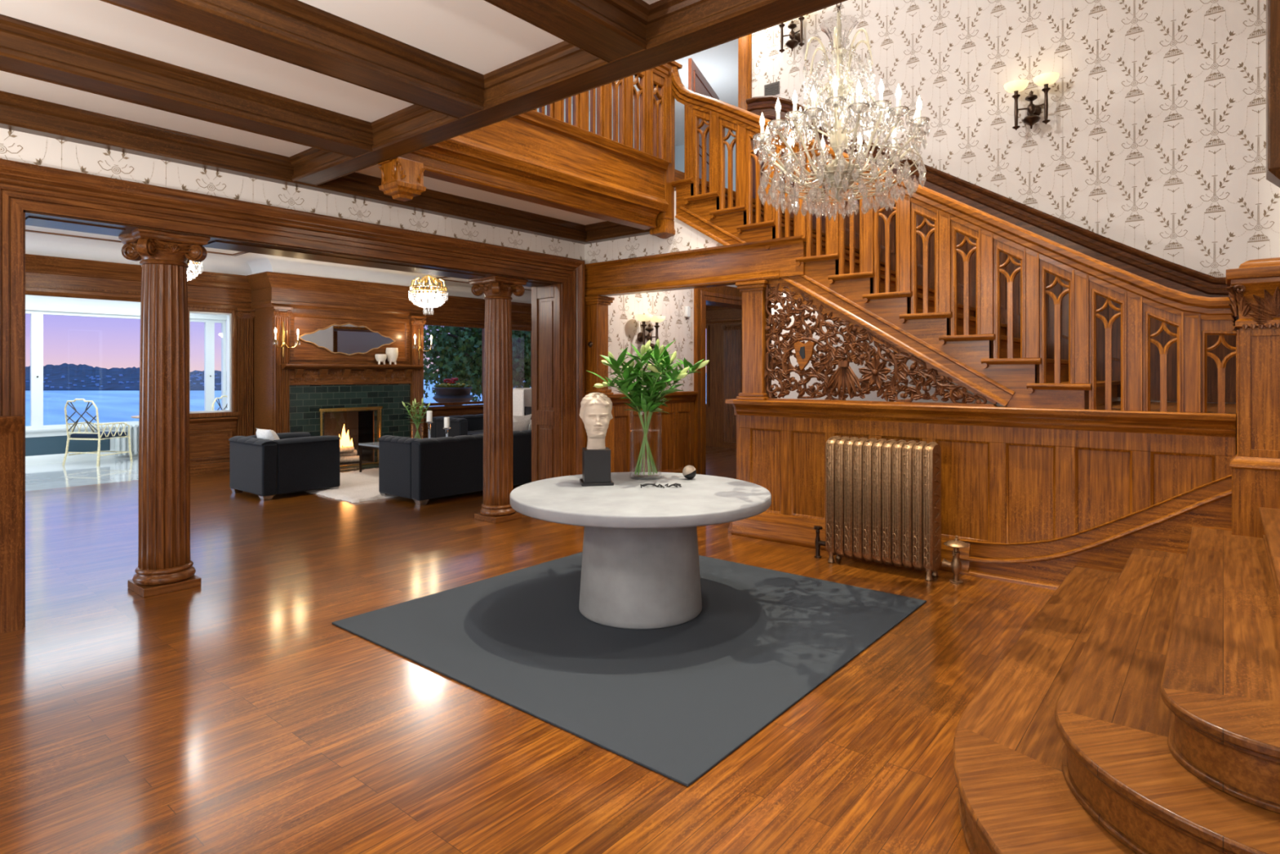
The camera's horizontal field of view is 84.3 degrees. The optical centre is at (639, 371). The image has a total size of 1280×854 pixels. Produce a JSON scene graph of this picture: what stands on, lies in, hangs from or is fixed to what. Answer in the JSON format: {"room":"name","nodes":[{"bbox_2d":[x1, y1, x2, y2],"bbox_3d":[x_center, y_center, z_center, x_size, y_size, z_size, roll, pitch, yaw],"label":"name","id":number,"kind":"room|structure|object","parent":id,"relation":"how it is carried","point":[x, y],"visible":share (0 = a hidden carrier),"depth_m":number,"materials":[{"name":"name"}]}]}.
{"room":"historic interior","nodes":[
{"label":"historic interior","id":0,"kind":"room"},
{"bbox_2d":[25,294,214,449],"bbox_3d":[-9.953,0.000,11.445,0.120,3.000,6.200,0,0,40],"label":"wall","id":1,"kind":"structure","parent":0,"point":[29,299],"depth_m":12.05,"materials":[{"name":"white"}]},
{"bbox_2d":[25,435,110,456],"bbox_3d":[-9.766,1.210,11.569,0.012,0.300,5.530,0,0,40],"label":"trim","id":2,"kind":"structure","parent":1,"relation":"attached to","point":[37,446],"depth_m":11.72,"materials":[{"name":"blue paint"}]},
{"bbox_2d":[25,310,226,429],"bbox_3d":[-9.945,-0.033,11.425,0.119,1.935,5.980,0,0,40],"label":"window","id":3,"kind":"structure","parent":1,"relation":"in","point":[36,316],"depth_m":11.85,"materials":[{"name":"white wood"}]},
{"bbox_2d":[25,303,226,465],"bbox_3d":[-9.922,0.200,11.341,0.060,2.600,6.080,0,0,40],"label":"trim","id":4,"kind":"structure","parent":1,"relation":"attached to","point":[55,458],"depth_m":11.87,"materials":[{"name":"white wood"}]},
{"bbox_2d":[115,424,138,455],"bbox_3d":[-8.700,1.192,12.683,0.124,0.516,1.157,0,0,40],"label":"radiator","id":5,"kind":"object","parent":1,"relation":"attached to","point":[135,451],"visible":0.21,"depth_m":12.33,"materials":[{"name":"white metal"}]},
{"bbox_2d":[25,225,531,289],"bbox_3d":[-3.515,-1.750,9.507,5.720,0.100,16.200,0,0,40],"label":"ceiling","id":6,"kind":"structure","parent":0,"point":[27,227],"depth_m":8.88,"materials":[{"name":"white paint"}]},
{"bbox_2d":[141,260,203,281],"bbox_3d":[-4.899,-1.275,7.421,0.534,0.850,0.546,0,0,40],"label":"chandelier","id":7,"kind":"object","parent":6,"relation":"hanging from","point":[199,268],"visible":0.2,"depth_m":7.46,"materials":[{"name":"glass"}]},
{"bbox_2d":[408,274,448,315],"bbox_3d":[-2.933,-1.245,9.805,0.534,0.910,0.546,0,0,40],"label":"chandelier","id":8,"kind":"object","parent":6,"relation":"hanging from","point":[445,297],"visible":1,"depth_m":9.72,"materials":[{"name":"gold metal"}]},
{"bbox_2d":[0,0,659,225],"bbox_3d":[0.090,-1.690,1.643,8.950,0.220,8.650,0,0,40],"label":"ceiling","id":9,"kind":"structure","parent":0,"point":[479,36],"depth_m":3.50,"materials":[{"name":"white paint"}]},
{"bbox_2d":[0,13,373,158],"bbox_3d":[-3.522,-1.498,2.527,0.320,0.164,5.420,0,0,40],"label":"trim","id":10,"kind":"structure","parent":9,"relation":"attached to","point":[27,49],"depth_m":3.69,"materials":[{"name":"brown wood"}]},
{"bbox_2d":[100,0,484,119],"bbox_3d":[-2.650,-1.498,1.808,0.320,0.164,5.420,0,0,40],"label":"trim","id":11,"kind":"structure","parent":9,"relation":"attached to","point":[298,33],"depth_m":3.19,"materials":[{"name":"brown wood"}]},
{"bbox_2d":[484,0,649,63],"bbox_3d":[-1.778,-1.498,1.090,0.320,0.164,5.420,0,0,40],"label":"trim","id":12,"kind":"structure","parent":9,"relation":"attached to","point":[609,30],"depth_m":2.94,"materials":[{"name":"brown wood"}]},
{"bbox_2d":[253,306,409,462],"bbox_3d":[-4.876,0.025,11.614,0.700,2.950,2.520,0,0,40],"label":"wall","id":13,"kind":"structure","parent":0,"point":[263,321],"depth_m":10.81,"materials":[{"name":"brown wood"}]},
{"bbox_2d":[271,306,293,433],"bbox_3d":[-5.297,0.270,10.471,0.105,2.460,0.270,0,0,40],"label":"trim","id":14,"kind":"structure","parent":13,"relation":"attached to","point":[280,314],"depth_m":10.46,"materials":[{"name":"brown wood"}]},
{"bbox_2d":[272,321,300,356],"bbox_3d":[-5.213,-0.480,10.405,0.171,0.521,0.396,0,0,40],"label":"candle sconce","id":15,"kind":"object","parent":13,"relation":"attached to","point":[283,344],"visible":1,"depth_m":10.43,"materials":[{"name":"gold metal"}]},
{"bbox_2d":[408,315,426,438],"bbox_3d":[-3.847,0.270,12.230,0.105,2.460,0.290,0,0,40],"label":"trim","id":16,"kind":"structure","parent":13,"relation":"attached to","point":[416,322],"depth_m":12.21,"materials":[{"name":"brown wood"}]},
{"bbox_2d":[189,309,531,435],"bbox_3d":[-6.053,-0.125,10.854,0.150,3.250,15.050,0,0,40],"label":"wall","id":17,"kind":"structure","parent":0,"point":[189,309],"depth_m":10.69,"materials":[{"name":"brown wood"}]},
{"bbox_2d":[25,284,141,302],"bbox_3d":[-7.604,0.205,8.828,0.035,2.590,3.010,0,0,40],"label":"trim","id":18,"kind":"structure","parent":17,"relation":"attached to","point":[25,284],"depth_m":9.22,"materials":[{"name":"brown wood"}]},
{"bbox_2d":[189,311,231,413],"bbox_3d":[-6.375,-0.140,10.464,0.090,1.480,0.580,0,0,40],"label":"window","id":19,"kind":"structure","parent":17,"relation":"in","point":[228,315],"depth_m":10.64,"materials":[{"name":"white"}]},
{"bbox_2d":[189,416,238,475],"bbox_3d":[-6.369,1.087,10.291,0.080,0.825,0.940,0,0,40],"label":"trim","id":20,"kind":"structure","parent":17,"relation":"attached to","point":[209,442],"depth_m":10.39,"materials":[{"name":"brown wood"}]},
{"bbox_2d":[187,305,240,417],"bbox_3d":[-6.283,-0.150,10.402,0.070,1.620,0.740,0,0,40],"label":"trim","id":21,"kind":"structure","parent":17,"relation":"attached to","point":[233,412],"depth_m":10.62,"materials":[{"name":"brown wood"}]},
{"bbox_2d":[235,307,255,435],"bbox_3d":[-5.987,0.270,10.742,0.095,2.460,0.270,0,0,40],"label":"trim","id":22,"kind":"structure","parent":17,"relation":"attached to","point":[245,317],"depth_m":10.73,"materials":[{"name":"brown wood"}]},
{"bbox_2d":[25,253,531,327],"bbox_3d":[-5.715,-1.205,10.478,0.850,0.490,14.900,0,0,40],"label":"trim","id":23,"kind":"structure","parent":17,"relation":"attached to","point":[266,289],"depth_m":10.56,"materials":[{"name":"brown wood"}]},
{"bbox_2d":[25,231,531,303],"bbox_3d":[-5.650,-1.570,10.424,1.020,0.260,14.900,0,0,40],"label":"trim","id":24,"kind":"structure","parent":17,"relation":"attached to","point":[36,243],"depth_m":10.52,"materials":[{"name":"white paint"}]},
{"bbox_2d":[25,229,531,290],"bbox_3d":[-5.441,-1.692,10.252,0.760,0.015,14.900,0,0,40],"label":"trim","id":25,"kind":"structure","parent":17,"relation":"attached to","point":[26,230],"depth_m":9.09,"materials":[{"name":"white paint"}]},
{"bbox_2d":[423,405,483,437],"bbox_3d":[-2.787,1.087,14.635,0.080,0.825,4.760,0,0,40],"label":"trim","id":26,"kind":"structure","parent":17,"relation":"attached to","point":[468,410],"depth_m":13.61,"materials":[{"name":"brown wood"}]},
{"bbox_2d":[423,321,531,406],"bbox_3d":[-3.271,-0.145,14.166,0.130,1.570,3.100,0,0,40],"label":"window","id":27,"kind":"structure","parent":17,"relation":"in","point":[427,322],"depth_m":14.04,"materials":[{"name":"brown wood"}]},
{"bbox_2d":[0,127,737,393],"bbox_3d":[-1.134,-0.150,7.545,0.452,3.300,16.200,0,0,40],"label":"wall","id":28,"kind":"structure","parent":0,"point":[624,328],"depth_m":5.76,"materials":[{"name":"white paper"}]},
{"bbox_2d":[0,415,24,634],"bbox_3d":[-3.672,0.877,4.035,0.100,1.245,0.235,0,0,40],"label":"trim","id":29,"kind":"structure","parent":28,"relation":"attached to","point":[11,427],"depth_m":4.08,"materials":[{"name":"brown wood"}]},
{"bbox_2d":[23,212,25,626],"bbox_3d":[-3.802,0.275,4.310,0.450,2.450,0.014,0,0,40],"label":"trim","id":30,"kind":"structure","parent":28,"relation":"attached to","point":[24,212],"depth_m":4.17,"materials":[{"name":"brown wood"}]},
{"bbox_2d":[0,158,585,627],"bbox_3d":[-2.196,0.144,5.828,0.096,2.712,4.924,0,0,40],"label":"trim","id":31,"kind":"structure","parent":28,"relation":"attached to","point":[24,186],"depth_m":4.99,"materials":[{"name":"brown wood"}]},
{"bbox_2d":[23,210,561,287],"bbox_3d":[-2.415,-0.951,6.008,0.470,0.038,4.440,0,0,40],"label":"trim","id":32,"kind":"structure","parent":28,"relation":"attached to","point":[33,219],"depth_m":5.42,"materials":[{"name":"brown wood"}]},
{"bbox_2d":[0,90,591,244],"bbox_3d":[-3.305,-1.495,4.441,0.150,0.170,8.650,0,0,40],"label":"trim","id":33,"kind":"structure","parent":28,"relation":"attached to","point":[18,113],"depth_m":4.89,"materials":[{"name":"brown wood"}]},
{"bbox_2d":[531,283,561,481],"bbox_3d":[-1.017,0.275,7.688,0.450,2.450,0.030,0,0,40],"label":"trim","id":34,"kind":"structure","parent":28,"relation":"attached to","point":[546,300],"depth_m":7.68,"materials":[{"name":"brown wood"}]},
{"bbox_2d":[288,0,847,186],"bbox_3d":[0.884,-1.608,2.511,8.830,0.384,0.250,0,0,40],"label":"ceiling beam","id":35,"kind":"structure","parent":28,"relation":"attached to","point":[676,29],"depth_m":3.49,"materials":[{"name":"brown wood"}]},
{"bbox_2d":[584,395,613,472],"bbox_3d":[-0.471,0.877,7.776,0.280,1.245,0.300,0,0,40],"label":"trim","id":36,"kind":"structure","parent":28,"relation":"attached to","point":[609,439],"depth_m":7.78,"materials":[{"name":"brown wood"}]},
{"bbox_2d":[585,295,614,395],"bbox_3d":[-0.478,-0.287,7.791,0.294,1.085,0.269,0,0,40],"label":"trim","id":37,"kind":"structure","parent":28,"relation":"attached to","point":[596,306],"depth_m":7.71,"materials":[{"name":"brown wood"}]},
{"bbox_2d":[635,314,665,349],"bbox_3d":[0.106,-0.445,8.492,0.261,0.450,0.462,0,0,40],"label":"wall sconce","id":38,"kind":"object","parent":28,"relation":"attached to","point":[642,317],"visible":0.82,"depth_m":8.46,"materials":[{"name":"brown metal"}]},
{"bbox_2d":[607,391,697,472],"bbox_3d":[0.054,0.877,8.555,0.100,1.245,2.130,0,0,40],"label":"wainscoting","id":39,"kind":"structure","parent":28,"relation":"attached to","point":[677,426],"depth_m":8.82,"materials":[{"name":"brown wood"}]},
{"bbox_2d":[693,285,742,475],"bbox_3d":[1.504,0.145,10.346,0.060,2.710,2.400,0,0,40],"label":"door frame","id":40,"kind":"structure","parent":28,"relation":"in","point":[722,294],"depth_m":9.52,"materials":[{"name":"brown wood"}]},
{"bbox_2d":[0,445,1055,853],"bbox_3d":[-1.231,1.540,7.625,18.600,0.080,16.200,0,0,40],"label":"floor","id":41,"kind":"structure","parent":0,"point":[230,713],"depth_m":3.10,"materials":[{"name":"brown wood"}]},
{"bbox_2d":[62,398,133,466],"bbox_3d":[-8.888,0.965,11.601,0.672,1.077,0.663,0,0,10],"label":"chair","id":42,"kind":"object","parent":41,"relation":"on","point":[99,435],"visible":1,"depth_m":11.38,"materials":[{"name":"beige wicker"}]},
{"bbox_2d":[70,431,127,438],"bbox_3d":[-8.884,1.035,11.626,0.560,0.070,0.520,0,0,10],"label":"seat cushion","id":43,"kind":"object","parent":42,"relation":"on","point":[101,434],"depth_m":11.41,"materials":[{"name":"white fabric"}]},
{"bbox_2d":[118,228,210,597],"bbox_3d":[-3.317,0.276,4.937,0.437,2.448,0.437,0,0,40],"label":"column","id":44,"kind":"structure","parent":41,"relation":"on","point":[165,565],"depth_m":4.83,"materials":[{"name":"brown wood"}]},
{"bbox_2d":[228,431,340,500],"bbox_3d":[-4.444,1.147,8.852,0.984,0.705,0.952,0,0,40],"label":"chair","id":45,"kind":"object","parent":41,"relation":"on","point":[296,461],"visible":0.96,"depth_m":8.52,"materials":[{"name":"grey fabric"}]},
{"bbox_2d":[255,428,279,439],"bbox_3d":[-4.547,0.870,8.712,0.400,0.353,0.242,0,0,40],"label":"cushion","id":46,"kind":"object","parent":45,"relation":"on","point":[269,434],"visible":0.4,"depth_m":8.58,"materials":[{"name":"white fabric"}]},
{"bbox_2d":[303,467,397,502],"bbox_3d":[-3.232,1.479,9.961,2.379,0.038,2.979,0,0,40],"label":"shag rug","id":47,"kind":"object","parent":41,"relation":"on","point":[355,486],"visible":0.24,"depth_m":8.86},
{"bbox_2d":[358,437,435,471],"bbox_3d":[-3.334,1.258,10.498,1.000,0.425,1.240,0,0,40],"label":"coffee table","id":48,"kind":"object","parent":47,"relation":"on","point":[375,445],"visible":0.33,"depth_m":10.30,"materials":[{"name":"grey"}]},
{"bbox_3d":[-3.347,0.915,10.639,0.170,0.260,0.170,0,0,39],"label":"glass vase","id":49,"kind":"object","parent":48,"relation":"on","visible":0},
{"bbox_2d":[401,397,431,439],"bbox_3d":[-3.341,0.702,10.645,0.530,0.639,0.464,0,0,40],"label":"lily bouquet","id":50,"kind":"object","parent":49,"relation":"in","point":[419,420],"visible":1,"depth_m":10.62,"materials":[{"name":"green plant"}]},
{"bbox_2d":[281,311,423,471],"bbox_3d":[-4.595,0.300,11.382,1.070,2.400,2.320,0,0,40],"label":"fireplace","id":51,"kind":"object","parent":41,"relation":"on","point":[313,387],"visible":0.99,"depth_m":11.42,"materials":[{"name":"green tile"}]},
{"bbox_2d":[298,322,395,355],"bbox_3d":[-4.640,-0.520,11.296,0.019,0.532,1.662,0,0,40],"label":"wall mirror","id":52,"kind":"object","parent":51,"relation":"attached to","point":[348,339],"visible":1,"depth_m":11.27,"materials":[{"name":"silver glass"}]},
{"bbox_2d":[318,406,382,467],"bbox_3d":[-4.521,1.030,11.101,0.200,0.940,1.040,0,0,40],"label":"fire screen","id":53,"kind":"object","parent":51,"relation":"on","point":[321,411],"visible":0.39,"depth_m":11.09,"materials":[{"name":"gold metal"}]},
{"bbox_2d":[281,364,423,369],"bbox_3d":[-4.529,-0.080,11.328,0.200,0.080,2.320,0,0,40],"label":"mantel shelf","id":54,"kind":"object","parent":51,"relation":"attached to","point":[291,366],"depth_m":11.16,"materials":[{"name":"brown wood"}]},
{"bbox_2d":[385,347,398,364],"bbox_3d":[-4.133,-0.260,11.792,0.200,0.280,0.200,0,0,40],"label":"pot","id":55,"kind":"object","parent":51,"relation":"on","point":[392,353],"visible":0.99,"depth_m":11.72,"materials":[{"name":"white ceramic"}]},
{"bbox_2d":[377,427,531,505],"bbox_3d":[-2.047,1.130,9.094,0.872,0.740,2.374,0,0,40],"label":"sofa","id":56,"kind":"object","parent":41,"relation":"on","point":[424,469],"visible":0.57,"depth_m":8.26,"materials":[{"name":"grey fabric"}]},
{"bbox_2d":[431,413,483,437],"bbox_3d":[-2.692,1.143,12.976,0.862,0.715,2.124,0,0,40],"label":"sofa","id":57,"kind":"object","parent":41,"relation":"on","point":[466,424],"visible":0.3,"depth_m":12.29,"materials":[{"name":"grey fabric"}]},
{"bbox_2d":[467,275,528,523],"bbox_3d":[-1.450,0.276,7.234,0.437,2.448,0.437,0,0,40],"label":"column","id":58,"kind":"structure","parent":41,"relation":"on","point":[498,468],"depth_m":7.12,"materials":[{"name":"brown wood"}]},
{"bbox_2d":[512,387,531,425],"bbox_3d":[-1.746,0.890,12.228,0.650,1.220,0.690,0,0,40],"label":"lamp","id":59,"kind":"object","parent":41,"relation":"on","point":[522,397],"visible":0.12,"depth_m":12.08,"materials":[{"name":"white fabric"}]},
{"bbox_2d":[332,551,926,786],"bbox_3d":[0.016,1.494,4.406,2.600,0.011,2.660,0,0,40],"label":"floor mat","id":60,"kind":"object","parent":41,"relation":"on","point":[674,702],"visible":0.78,"depth_m":3.78,"materials":[{"name":"grey fabric"}]},
{"bbox_2d":[509,471,771,629],"bbox_3d":[0.003,1.116,4.469,1.624,0.742,1.624,0,0,40],"label":"round table","id":61,"kind":"object","parent":60,"relation":"on","point":[640,567],"visible":0.94,"depth_m":4.14,"materials":[{"name":"stone"}]},
{"bbox_2d":[579,392,613,486],"bbox_3d":[-0.290,0.442,4.715,0.224,0.607,0.265,0,0,-9],"label":"bust","id":62,"kind":"object","parent":61,"relation":"on","point":[595,412],"visible":1,"depth_m":4.64,"materials":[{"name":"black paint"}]},
{"bbox_2d":[632,411,662,477],"bbox_3d":[0.040,0.510,4.969,0.224,0.470,0.224,0,0,40],"label":"glass vase","id":63,"kind":"object","parent":61,"relation":"on","point":[661,411],"visible":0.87,"depth_m":4.96,"materials":[{"name":"clear glass"}]},
{"bbox_2d":[586,338,709,475],"bbox_3d":[0.000,0.241,4.933,0.797,0.951,0.822,0,0,40],"label":"lily bouquet","id":64,"kind":"object","parent":63,"relation":"in","point":[646,398],"visible":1,"depth_m":4.89,"materials":[{"name":"green plant"}]},
{"bbox_2d":[813,525,825,558],"bbox_3d":[1.462,1.374,5.706,0.132,0.252,0.073,0,0,40],"label":"radiator valve","id":65,"kind":"object","parent":41,"relation":"on","point":[818,542],"visible":0.98,"depth_m":5.71,"materials":[{"name":"brown metal"}]},
{"bbox_2d":[825,435,941,580],"bbox_3d":[1.841,1.004,5.384,0.827,0.991,0.229,0,0,40],"label":"radiator","id":66,"kind":"object","parent":41,"relation":"on","point":[883,497],"visible":1,"depth_m":5.26,"materials":[{"name":"gold metal"}]},
{"bbox_2d":[941,535,968,583],"bbox_3d":[2.251,1.334,5.052,0.176,0.332,0.167,0,0,40],"label":"radiator valve","id":67,"kind":"object","parent":41,"relation":"on","point":[955,565],"visible":1,"depth_m":5.03,"materials":[{"name":"gold metal"}]},
{"bbox_2d":[725,399,1235,590],"bbox_3d":[2.256,0.877,5.495,3.630,1.245,0.250,0,0,40],"label":"wainscoting","id":68,"kind":"structure","parent":41,"relation":"on","point":[1034,495],"depth_m":5.01,"materials":[{"name":"brown wood"}]},
{"bbox_2d":[585,177,1120,408],"bbox_3d":[1.828,-0.812,7.043,4.762,2.142,2.006,0,0,40],"label":"staircase","id":69,"kind":"structure","parent":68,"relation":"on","point":[1014,382],"depth_m":5.75,"materials":[{"name":"brown wood"}]},
{"bbox_2d":[671,66,1239,413],"bbox_3d":[1.956,-1.404,5.696,4.426,3.318,0.120,0,0,40],"label":"balustrade","id":70,"kind":"object","parent":69,"relation":"on","point":[1140,299],"visible":0.8,"depth_m":5.15,"materials":[{"name":"brown wood"}]},
{"bbox_2d":[764,278,997,406],"bbox_3d":[1.884,-0.336,5.766,1.981,1.182,0.105,0,0,40],"label":"screen","id":71,"kind":"object","parent":68,"relation":"on","point":[844,379],"visible":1,"depth_m":5.95,"materials":[{"name":"brown wood"}]},
{"bbox_2d":[858,355,891,388],"bbox_3d":[1.899,0.003,5.721,0.267,0.264,0.055,0,0,40],"label":"flower","id":72,"kind":"object","parent":71,"relation":"on","point":[874,371],"depth_m":5.73,"materials":[{"name":"brown wood"}]},
{"bbox_2d":[952,506,1279,853],"bbox_3d":[3.954,0.964,2.819,4.085,1.072,5.780,0,0,40],"label":"steps","id":73,"kind":"structure","parent":41,"relation":"on","point":[1137,711],"depth_m":2.34,"materials":[{"name":"brown wood"}]},
{"bbox_2d":[1225,257,1279,537],"bbox_3d":[3.792,0.263,4.223,0.467,1.875,0.467,0,0,40],"label":"newel post","id":74,"kind":"object","parent":73,"relation":"on","point":[1255,285],"visible":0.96,"depth_m":4.14,"materials":[{"name":"brown wood"}]},
{"bbox_2d":[537,100,639,150],"bbox_3d":[-2.333,-3.300,11.397,0.100,3.000,9.780,0,0,40],"label":"wall","id":75,"kind":"structure","parent":0,"point":[564,100],"depth_m":13.01,"materials":[{"name":"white paint"}]},
{"bbox_2d":[564,38,737,146],"bbox_3d":[2.489,-4.850,7.422,12.600,0.100,9.780,0,0,40],"label":"ceiling","id":76,"kind":"structure","parent":0,"point":[718,64],"depth_m":11.43,"materials":[{"name":"white paint"}]},
{"bbox_2d":[752,2,930,222],"bbox_3d":[1.280,-2.880,4.556,1.101,3.798,1.121,0,0,40],"label":"crystal chandelier","id":77,"kind":"object","parent":76,"relation":"hanging from","point":[840,177],"visible":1,"depth_m":4.42,"materials":[{"name":"clear glass"}]},
{"bbox_2d":[1266,0,1279,187],"bbox_3d":[3.976,-2.958,4.175,0.415,3.675,0.260,0,0,40],"label":"newel post","id":78,"kind":"object","parent":76,"relation":"hanging from","point":[1273,6],"visible":1,"depth_m":4.19,"materials":[{"name":"brown wood"}]},
{"bbox_2d":[584,191,724,263],"bbox_3d":[0.371,-1.375,7.093,2.450,0.850,0.122,0,0,40],"label":"wall","id":79,"kind":"structure","parent":0,"point":[686,237],"depth_m":7.24,"materials":[{"name":"white paper"}]},
{"bbox_2d":[585,221,650,243],"bbox_3d":[-0.192,-1.495,7.384,0.970,0.170,0.150,0,0,40],"label":"trim","id":80,"kind":"structure","parent":79,"relation":"attached to","point":[603,231],"depth_m":7.46,"materials":[{"name":"brown wood"}]},
{"bbox_2d":[585,235,815,296],"bbox_3d":[0.449,-1.008,7.030,2.650,0.335,0.280,0,0,40],"label":"trim","id":81,"kind":"structure","parent":79,"relation":"attached to","point":[750,256],"depth_m":6.79,"materials":[{"name":"brown wood"}]},
{"bbox_2d":[735,280,777,399],"bbox_3d":[1.076,-0.287,6.510,0.304,1.085,0.269,0,0,40],"label":"column","id":82,"kind":"structure","parent":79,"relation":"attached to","point":[754,314],"depth_m":6.42,"materials":[{"name":"brown wood"}]},
{"bbox_2d":[675,131,735,191],"bbox_3d":[1.252,-3.300,11.895,4.800,3.000,4.450,0,0,40],"label":"wall","id":83,"kind":"structure","parent":0,"point":[679,149],"depth_m":14.26,"materials":[{"name":"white paint"}]},
{"bbox_2d":[688,57,719,181],"bbox_3d":[0.909,-3.085,9.925,0.504,2.030,1.386,0,0,40],"label":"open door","id":84,"kind":"structure","parent":83,"relation":"in","point":[698,83],"depth_m":9.62,"materials":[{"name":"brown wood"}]},
{"bbox_2d":[706,323,724,447],"bbox_3d":[1.077,-0.125,14.631,6.050,3.250,0.150,0,0,40],"label":"wall","id":85,"kind":"structure","parent":0,"point":[715,411],"depth_m":14.16,"materials":[{"name":"brown wood"}]},
{"bbox_2d":[706,325,709,406],"bbox_3d":[0.801,-0.115,14.807,1.600,1.630,0.130,0,0,40],"label":"window","id":86,"kind":"structure","parent":85,"relation":"in","point":[707,326],"depth_m":14.26,"materials":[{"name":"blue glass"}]},
{"bbox_2d":[706,305,742,324],"bbox_3d":[0.808,-1.205,14.658,5.600,0.490,0.150,0,0,40],"label":"trim","id":87,"kind":"structure","parent":85,"relation":"attached to","point":[714,314],"depth_m":14.03,"materials":[{"name":"brown wood"}]},
{"bbox_2d":[721,322,742,448],"bbox_3d":[1.823,0.270,13.845,0.470,2.460,0.115,0,0,40],"label":"trim","id":88,"kind":"structure","parent":85,"relation":"attached to","point":[732,331],"depth_m":13.86,"materials":[{"name":"brown wood"}]},
{"bbox_2d":[675,168,762,204],"bbox_3d":[-0.456,-1.930,9.901,4.700,0.260,9.700,0,0,40],"label":"floor","id":89,"kind":"structure","parent":0,"point":[679,175],"depth_m":7.27,"materials":[{"name":"brown wood"}]},
{"bbox_2d":[377,63,671,230],"bbox_3d":[-0.723,-2.200,5.875,0.290,1.580,2.986,0,0,40],"label":"balcony balustrade","id":90,"kind":"object","parent":89,"relation":"on","point":[533,156],"visible":0.4,"depth_m":6.04,"materials":[{"name":"brown wood"}]},
{"bbox_2d":[377,156,426,201],"bbox_3d":[-1.623,-1.302,4.835,0.228,0.255,0.228,0,0,40],"label":"pendant","id":91,"kind":"object","parent":90,"relation":"hanging from","point":[402,179],"visible":1,"depth_m":4.78,"materials":[{"name":"brown wood"}]},
{"bbox_2d":[649,60,682,238],"bbox_3d":[0.234,-2.220,7.045,0.270,1.780,0.270,0,0,40],"label":"newel post","id":92,"kind":"object","parent":89,"relation":"attached to","point":[664,223],"visible":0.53,"depth_m":6.99,"materials":[{"name":"brown wood"}]},
{"bbox_2d":[751,0,1279,406],"bbox_3d":[4.418,-1.650,6.303,7.800,6.300,0.152,0,0,40],"label":"wall","id":93,"kind":"structure","parent":0,"point":[1153,141],"depth_m":6.44,"materials":[{"name":"white paper"}]},
{"bbox_2d":[737,33,751,111],"bbox_3d":[1.353,-3.430,8.818,0.170,2.740,0.210,0,0,40],"label":"trim","id":94,"kind":"structure","parent":93,"relation":"attached to","point":[744,43],"depth_m":8.74,"materials":[{"name":"brown wood"}]},
{"bbox_2d":[764,80,779,95],"bbox_3d":[1.588,-3.405,8.529,0.200,0.150,0.018,0,0,40],"label":"air vent","id":95,"kind":"object","parent":93,"relation":"in","point":[771,89],"visible":0.97,"depth_m":8.52,"materials":[{"name":"grey metal"}]},
{"bbox_2d":[778,14,806,53],"bbox_3d":[1.773,-3.945,8.219,0.462,0.450,0.261,0,0,40],"label":"wall sconce","id":96,"kind":"object","parent":93,"relation":"attached to","point":[796,37],"visible":0.71,"depth_m":8.19,"materials":[{"name":"brown metal"}]},
{"bbox_2d":[746,95,1235,403],"bbox_3d":[4.299,-1.542,6.244,7.710,3.595,0.095,0,0,40],"label":"dado","id":97,"kind":"object","parent":93,"relation":"attached to","point":[1157,269],"visible":0.3,"depth_m":6.57,"materials":[{"name":"brown wood"}]},
{"bbox_2d":[1004,71,1059,130],"bbox_3d":[3.679,-2.505,6.648,0.462,0.450,0.261,0,0,40],"label":"wall sconce","id":98,"kind":"object","parent":93,"relation":"attached to","point":[1033,111],"visible":1,"depth_m":6.61,"materials":[{"name":"brown metal"}]},
{"bbox_2d":[1096,400,1235,413],"bbox_3d":[3.779,0.880,2.587,4.060,1.240,6.400,0,0,40],"label":"floor","id":99,"kind":"structure","parent":0,"point":[1154,406],"depth_m":5.24,"materials":[{"name":"brown wood"}]},
{"label":"outside","id":100,"kind":"structure","parent":0,"visible":0},
{"bbox_2d":[25,374,530,426],"bbox_3d":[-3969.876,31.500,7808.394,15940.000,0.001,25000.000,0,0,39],"label":"sea","id":101,"kind":"structure","parent":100,"point":[113,406],"depth_m":682.38,"materials":[{"name":"liquid"}]},
{"bbox_2d":[25,363,221,390],"bbox_3d":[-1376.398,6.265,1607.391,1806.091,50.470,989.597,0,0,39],"label":"shore","id":102,"kind":"structure","parent":101,"relation":"on","point":[71,371],"depth_m":1324.35,"materials":[{"name":"blue plant"}]},
{"bbox_2d":[26,371,221,388],"bbox_3d":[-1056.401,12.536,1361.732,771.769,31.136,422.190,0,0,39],"label":"trees","id":103,"kind":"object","parent":102,"relation":"on","point":[120,375],"visible":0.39,"depth_m":1273.78,"materials":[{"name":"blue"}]},
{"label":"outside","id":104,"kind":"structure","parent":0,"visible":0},
{"bbox_2d":[432,377,473,405],"bbox_3d":[-3.914,1.260,14.825,0.840,2.281,0.840,0,0,40],"label":"urn","id":105,"kind":"object","parent":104,"point":[447,393],"visible":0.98,"depth_m":14.54,"materials":[{"name":"black"}]},
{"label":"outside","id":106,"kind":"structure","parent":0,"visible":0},
{"bbox_3d":[-9.215,2.550,16.020,4.400,0.300,19.000,0,0,39],"label":"ground","id":107,"kind":"structure","parent":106,"visible":0},
{"bbox_2d":[423,324,530,404],"bbox_3d":[-4.046,0.000,19.304,4.596,4.830,5.600,0,0,40],"label":"maple tree","id":108,"kind":"object","parent":107,"relation":"on","point":[464,362],"visible":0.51,"depth_m":18.16,"materials":[{"name":"green plant"}]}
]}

